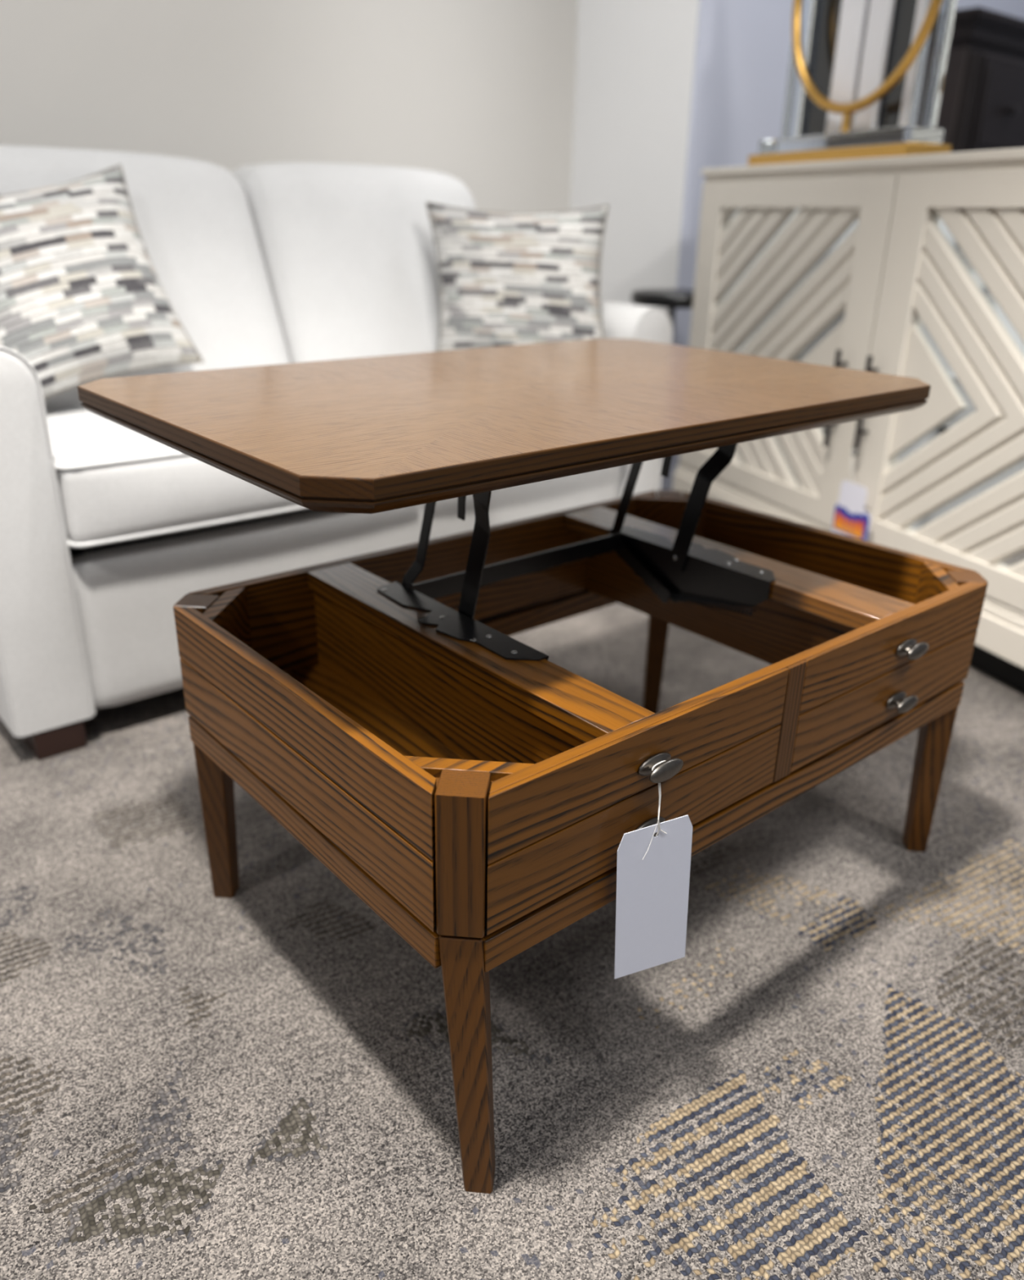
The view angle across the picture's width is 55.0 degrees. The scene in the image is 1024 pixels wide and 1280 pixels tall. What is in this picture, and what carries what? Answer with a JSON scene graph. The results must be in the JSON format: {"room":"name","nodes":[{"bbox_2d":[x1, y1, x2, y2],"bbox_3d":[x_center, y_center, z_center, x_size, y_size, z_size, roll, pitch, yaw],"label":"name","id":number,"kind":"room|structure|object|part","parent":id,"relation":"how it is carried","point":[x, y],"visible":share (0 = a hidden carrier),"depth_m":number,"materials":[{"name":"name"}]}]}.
{"room":"store","nodes":[
{"label":"store","id":0,"kind":"room"},
{"bbox_2d":[0,0,577,213],"bbox_3d":[-2.197,-1.341,1.450,6.200,3.000,0.120,-17,30,-37],"label":"wall","id":1,"kind":"structure","parent":0,"point":[480,94],"depth_m":2.76,"materials":[{"name":"beige paint"}]},
{"bbox_2d":[0,489,1023,1279],"bbox_3d":[0.362,0.443,1.226,9.000,0.001,6.900,-17,30,-37],"label":"floor","id":2,"kind":"structure","parent":0,"point":[826,1082],"depth_m":1.14,"materials":[{"name":"carpet"}]},
{"bbox_2d":[0,145,672,759],"bbox_3d":[-0.513,-0.575,2.283,1.596,0.998,0.978,-17,30,-37],"label":"loveseat","id":3,"kind":"object","parent":2,"relation":"on","point":[105,526],"visible":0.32,"depth_m":1.95,"materials":[{"name":"white fabric"}]},
{"bbox_3d":[-1.070,-0.282,1.893,0.134,0.639,0.893,-17,30,-37],"label":"arm","id":4,"kind":"part","parent":3,"relation":"part of","materials":[{"name":"white fabric"}]},
{"bbox_2d":[0,164,204,399],"bbox_3d":[-0.871,-0.688,1.910,0.460,0.448,0.235,-17,30,-37],"label":"throw pillow","id":5,"kind":"object","parent":3,"relation":"on","point":[83,300],"visible":0.95,"depth_m":1.87,"materials":[{"name":"fabric"}]},
{"bbox_2d":[0,145,289,410],"bbox_3d":[-0.883,-0.766,2.097,0.738,0.514,0.381,-17,30,-37],"label":"cushion","id":6,"kind":"object","parent":3,"relation":"on","point":[202,227],"depth_m":2.13,"materials":[{"name":"white fabric"}]},
{"bbox_2d":[45,406,298,542],"bbox_3d":[-0.647,-0.389,1.995,0.680,0.156,0.629,-17,30,-37],"label":"seat cushion","id":7,"kind":"object","parent":3,"relation":"on","point":[111,482],"depth_m":1.66,"materials":[{"name":"white fabric"}]},
{"bbox_3d":[-0.251,-0.166,2.111,1.323,0.283,0.066,-17,30,-37],"label":"rail","id":8,"kind":"part","parent":3,"relation":"part of","materials":[{"name":"white fabric"}]},
{"bbox_2d":[230,162,475,363],"bbox_3d":[-0.345,-0.934,2.514,0.660,0.514,0.381,-17,30,-37],"label":"cushion","id":9,"kind":"object","parent":3,"relation":"on","point":[348,251],"depth_m":2.36,"materials":[{"name":"white fabric"}]},
{"bbox_2d":[425,201,608,351],"bbox_3d":[0.008,-0.842,2.362,0.501,0.381,0.118,8,24,15],"label":"throw pillow","id":10,"kind":"object","parent":3,"relation":"on","point":[506,278],"visible":0.83,"depth_m":2.32,"materials":[{"name":"fabric"}]},
{"bbox_3d":[0.049,-0.634,2.762,0.134,0.639,0.893,-17,30,-37],"label":"arm","id":11,"kind":"part","parent":3,"relation":"part of","materials":[{"name":"white fabric"}]},
{"bbox_2d":[77,337,987,1193],"bbox_3d":[0.067,0.003,1.365,0.972,0.687,0.794,-17,30,-37],"label":"coffee table","id":12,"kind":"object","parent":2,"relation":"on","point":[479,793],"visible":0.94,"depth_m":1.12,"materials":[{"name":"brown wood"}]},
{"bbox_3d":[-0.387,0.018,1.232,0.043,0.144,0.042,3,23,4],"label":"corner post","id":13,"kind":"part","parent":12,"relation":"part of","materials":[{"name":"brown wood"}]},
{"bbox_3d":[-0.394,0.223,1.323,0.044,0.297,0.045,3,23,4],"label":"leg","id":14,"kind":"part","parent":12,"relation":"part of","materials":[{"name":"brown wood"}]},
{"bbox_3d":[-0.232,0.107,1.030,0.018,0.143,0.532,-17,30,-37],"label":"panel","id":15,"kind":"part","parent":12,"relation":"part of","materials":[{"name":"brown wood"}]},
{"bbox_3d":[-0.109,-0.150,1.205,0.013,0.228,0.092,-17,30,-37],"label":"lift arm","id":16,"kind":"part","parent":12,"relation":"part of","materials":[{"name":"black paint"}]},
{"bbox_3d":[-0.070,-0.094,1.504,0.858,0.143,0.018,-17,30,-37],"label":"panel","id":17,"kind":"part","parent":12,"relation":"part of","materials":[{"name":"brown wood"}]},
{"bbox_3d":[-0.042,0.186,0.856,0.042,0.144,0.043,3,23,4],"label":"corner post","id":18,"kind":"part","parent":12,"relation":"part of","materials":[{"name":"brown wood"}]},
{"bbox_3d":[-0.041,0.397,0.937,0.054,0.297,0.055,3,23,4],"label":"leg","id":19,"kind":"part","parent":12,"relation":"part of","materials":[{"name":"brown wood"}]},
{"bbox_3d":[-0.043,-0.105,1.114,0.020,0.237,0.093,-17,30,-37],"label":"lift arm","id":20,"kind":"part","parent":12,"relation":"part of","materials":[{"name":"black paint"}]},
{"bbox_3d":[-0.067,0.001,1.134,0.066,0.024,0.564,-17,30,-37],"label":"cross rail","id":21,"kind":"part","parent":12,"relation":"part of","materials":[{"name":"brown wood"}]},
{"bbox_3d":[0.115,0.065,1.332,0.912,0.008,0.586,-17,30,-37],"label":"shadow rail","id":22,"kind":"part","parent":12,"relation":"part of","materials":[{"name":"wood"}]},
{"bbox_3d":[0.177,-0.240,1.427,0.013,0.228,0.092,-17,30,-37],"label":"lift arm","id":23,"kind":"part","parent":12,"relation":"part of","materials":[{"name":"black paint"}]},
{"bbox_3d":[0.136,0.144,0.960,0.412,0.141,0.005,-17,30,-37],"label":"drawer","id":24,"kind":"part","parent":12,"relation":"part of","materials":[{"name":"brown wood"}]},
{"bbox_3d":[0.141,0.189,0.965,0.046,0.020,0.022,-17,30,-37],"label":"knob","id":25,"kind":"part","parent":12,"relation":"part of","materials":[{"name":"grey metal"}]},
{"bbox_2d":[613,760,692,978],"bbox_3d":[0.135,0.228,0.968,0.088,0.231,0.029,-10,26,-25],"label":"price tag","id":26,"kind":"object","parent":12,"relation":"hanging from","point":[653,873],"visible":0.89,"depth_m":0.97,"materials":[{"name":"white paper"}]},
{"bbox_3d":[0.271,0.015,1.839,0.040,0.297,0.048,3,23,4],"label":"leg","id":27,"kind":"part","parent":12,"relation":"part of","materials":[{"name":"brown wood"}]},
{"bbox_3d":[0.143,0.122,0.936,0.046,0.020,0.022,-17,30,-37],"label":"knob","id":28,"kind":"part","parent":12,"relation":"part of","materials":[{"name":"grey metal"}]},
{"bbox_3d":[0.275,-0.190,1.745,0.042,0.144,0.043,3,23,4],"label":"corner post","id":29,"kind":"part","parent":12,"relation":"part of","materials":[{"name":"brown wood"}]},
{"bbox_3d":[0.265,-0.201,1.353,0.020,0.237,0.093,-17,30,-37],"label":"lift arm","id":30,"kind":"part","parent":12,"relation":"part of","materials":[{"name":"black paint"}]},
{"bbox_3d":[0.301,0.088,1.099,0.848,0.143,0.013,-17,30,-37],"label":"panel","id":31,"kind":"part","parent":12,"relation":"part of","materials":[{"name":"brown wood"}]},
{"bbox_3d":[0.296,-0.113,1.416,0.083,0.024,0.564,-17,30,-37],"label":"cross rail","id":32,"kind":"part","parent":12,"relation":"part of","materials":[{"name":"brown wood"}]},
{"bbox_3d":[0.464,-0.112,1.570,0.018,0.143,0.532,-17,30,-37],"label":"panel","id":33,"kind":"part","parent":12,"relation":"part of","materials":[{"name":"brown wood"}]},
{"bbox_3d":[0.478,0.037,1.225,0.412,0.141,0.005,-17,30,-37],"label":"drawer","id":34,"kind":"part","parent":12,"relation":"part of","materials":[{"name":"brown wood"}]},
{"bbox_3d":[0.492,0.079,1.238,0.046,0.020,0.022,-17,30,-37],"label":"knob","id":35,"kind":"part","parent":12,"relation":"part of","materials":[{"name":"grey metal"}]},
{"bbox_3d":[0.493,0.012,1.209,0.046,0.020,0.022,-17,30,-37],"label":"knob","id":36,"kind":"part","parent":12,"relation":"part of","materials":[{"name":"grey metal"}]},
{"bbox_3d":[0.617,0.186,1.459,0.043,0.297,0.041,3,23,4],"label":"leg","id":37,"kind":"part","parent":12,"relation":"part of","materials":[{"name":"brown wood"}]},
{"bbox_3d":[0.619,-0.021,1.370,0.043,0.144,0.042,3,23,4],"label":"corner post","id":38,"kind":"part","parent":12,"relation":"part of","materials":[{"name":"brown wood"}]},
{"bbox_2d":[631,288,693,486],"bbox_3d":[0.491,-0.764,3.168,0.256,0.684,0.256,-17,30,-37],"label":"table","id":39,"kind":"object","parent":2,"relation":"on","point":[671,299],"visible":0.44,"depth_m":2.95,"materials":[{"name":"black paint"}]},
{"bbox_2d":[671,147,1023,693],"bbox_3d":[1.000,-0.586,2.357,0.460,1.018,1.612,-8,25,-20],"label":"base cabinet","id":40,"kind":"object","parent":2,"relation":"on","point":[912,266],"visible":0.71,"depth_m":2.17,"materials":[{"name":"beige paint"}]},
{"bbox_3d":[0.694,-0.780,2.608,0.002,0.669,0.585,-8,25,-20],"label":"mirror panel","id":41,"kind":"part","parent":40,"relation":"part of","materials":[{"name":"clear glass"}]},
{"bbox_3d":[0.684,-0.781,2.603,0.021,0.798,0.789,-8,25,-20],"label":"door","id":42,"kind":"part","parent":40,"relation":"part of","materials":[{"name":"beige paint"}]},
{"bbox_3d":[0.776,-0.577,2.352,0.037,0.227,0.018,-8,25,-20],"label":"handle","id":43,"kind":"part","parent":40,"relation":"part of","materials":[{"name":"brown metal"}]},
{"bbox_3d":[1.002,-0.239,2.510,0.432,0.100,1.612,-8,25,-20],"label":"molding","id":44,"kind":"part","parent":40,"relation":"part of","materials":[{"name":"beige paint"}]},
{"bbox_2d":[831,448,870,541],"bbox_3d":[0.809,-0.325,2.313,0.018,0.236,0.126,-6,24,-17],"label":"tag","id":45,"kind":"object","parent":40,"relation":"hanging from","point":[850,519],"visible":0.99,"depth_m":2.32,"materials":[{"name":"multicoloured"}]},
{"bbox_2d":[831,502,869,541],"bbox_3d":[0.803,-0.280,2.330,0.001,0.066,0.122,-8,25,-20],"label":"print","id":46,"kind":"object","parent":45,"relation":"attached to","point":[850,519],"depth_m":2.32,"materials":[{"name":"multicoloured"}]},
{"bbox_2d":[747,0,956,165],"bbox_3d":[0.819,-1.496,2.312,0.128,0.681,0.613,-8,25,-20],"label":"ring ornament","id":47,"kind":"object","parent":40,"relation":"on","point":[865,79],"visible":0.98,"depth_m":2.35,"materials":[{"name":"gold metal"}]},
{"bbox_3d":[0.758,-1.629,2.534,0.038,0.616,0.040,-8,25,-20],"label":"acrylic post","id":48,"kind":"part","parent":47,"relation":"part of","materials":[{"name":"white"}]},
{"bbox_3d":[0.813,-1.260,2.389,0.025,0.054,0.025,-17,30,-37],"label":"stem","id":49,"kind":"part","parent":47,"relation":"part of","materials":[{"name":"gold metal"}]},
{"bbox_3d":[0.858,-1.539,2.329,0.008,0.616,0.446,-8,25,-20],"label":"smoked panel","id":50,"kind":"part","parent":47,"relation":"part of","materials":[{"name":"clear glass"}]},
{"bbox_3d":[0.936,-1.443,2.111,0.038,0.616,0.050,-8,25,-20],"label":"acrylic post","id":51,"kind":"part","parent":47,"relation":"part of","materials":[{"name":"white"}]},
{"bbox_3d":[0.815,-0.536,2.260,0.037,0.227,0.018,-8,25,-20],"label":"handle","id":52,"kind":"part","parent":40,"relation":"part of","materials":[{"name":"brown metal"}]},
{"bbox_3d":[0.969,-0.483,1.924,0.021,0.798,0.789,-8,25,-20],"label":"door","id":53,"kind":"part","parent":40,"relation":"part of","materials":[{"name":"beige paint"}]},
{"bbox_3d":[0.979,-0.482,1.928,0.002,0.669,0.585,-8,25,-20],"label":"mirror panel","id":54,"kind":"part","parent":40,"relation":"part of","materials":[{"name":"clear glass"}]},
{"bbox_2d":[935,6,1023,152],"bbox_3d":[1.661,-1.435,3.750,1.020,1.500,0.475,-17,30,-37],"label":"dresser","id":55,"kind":"object","parent":2,"relation":"on","point":[981,106],"visible":0.16,"depth_m":3.18,"materials":[{"name":"brown wood"}]},
{"bbox_3d":[1.669,-2.080,3.478,1.020,0.100,0.460,-17,30,-37],"label":"crown","id":56,"kind":"part","parent":55,"relation":"part of","materials":[{"name":"brown wood"}]},
{"bbox_3d":[1.794,-1.827,3.420,0.730,0.285,0.026,-17,30,-37],"label":"drawer","id":57,"kind":"part","parent":55,"relation":"part of","materials":[{"name":"brown wood"}]},
{"bbox_3d":[1.675,-1.774,3.293,0.036,0.036,0.031,-17,30,-37],"label":"knob","id":58,"kind":"part","parent":55,"relation":"part of","materials":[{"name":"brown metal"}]},
{"bbox_2d":[569,0,698,317],"bbox_3d":[0.392,-2.019,3.149,0.120,3.000,0.640,-17,30,-37],"label":"wall","id":59,"kind":"structure","parent":0,"point":[634,62],"depth_m":3.20,"materials":[{"name":"white paint"}]},
{"bbox_2d":[660,0,1023,489],"bbox_3d":[1.589,-2.259,3.762,2.799,3.000,0.128,-17,30,-37],"label":"wall","id":60,"kind":"structure","parent":0,"point":[743,47],"depth_m":3.12,"materials":[{"name":"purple paint"}]}
]}

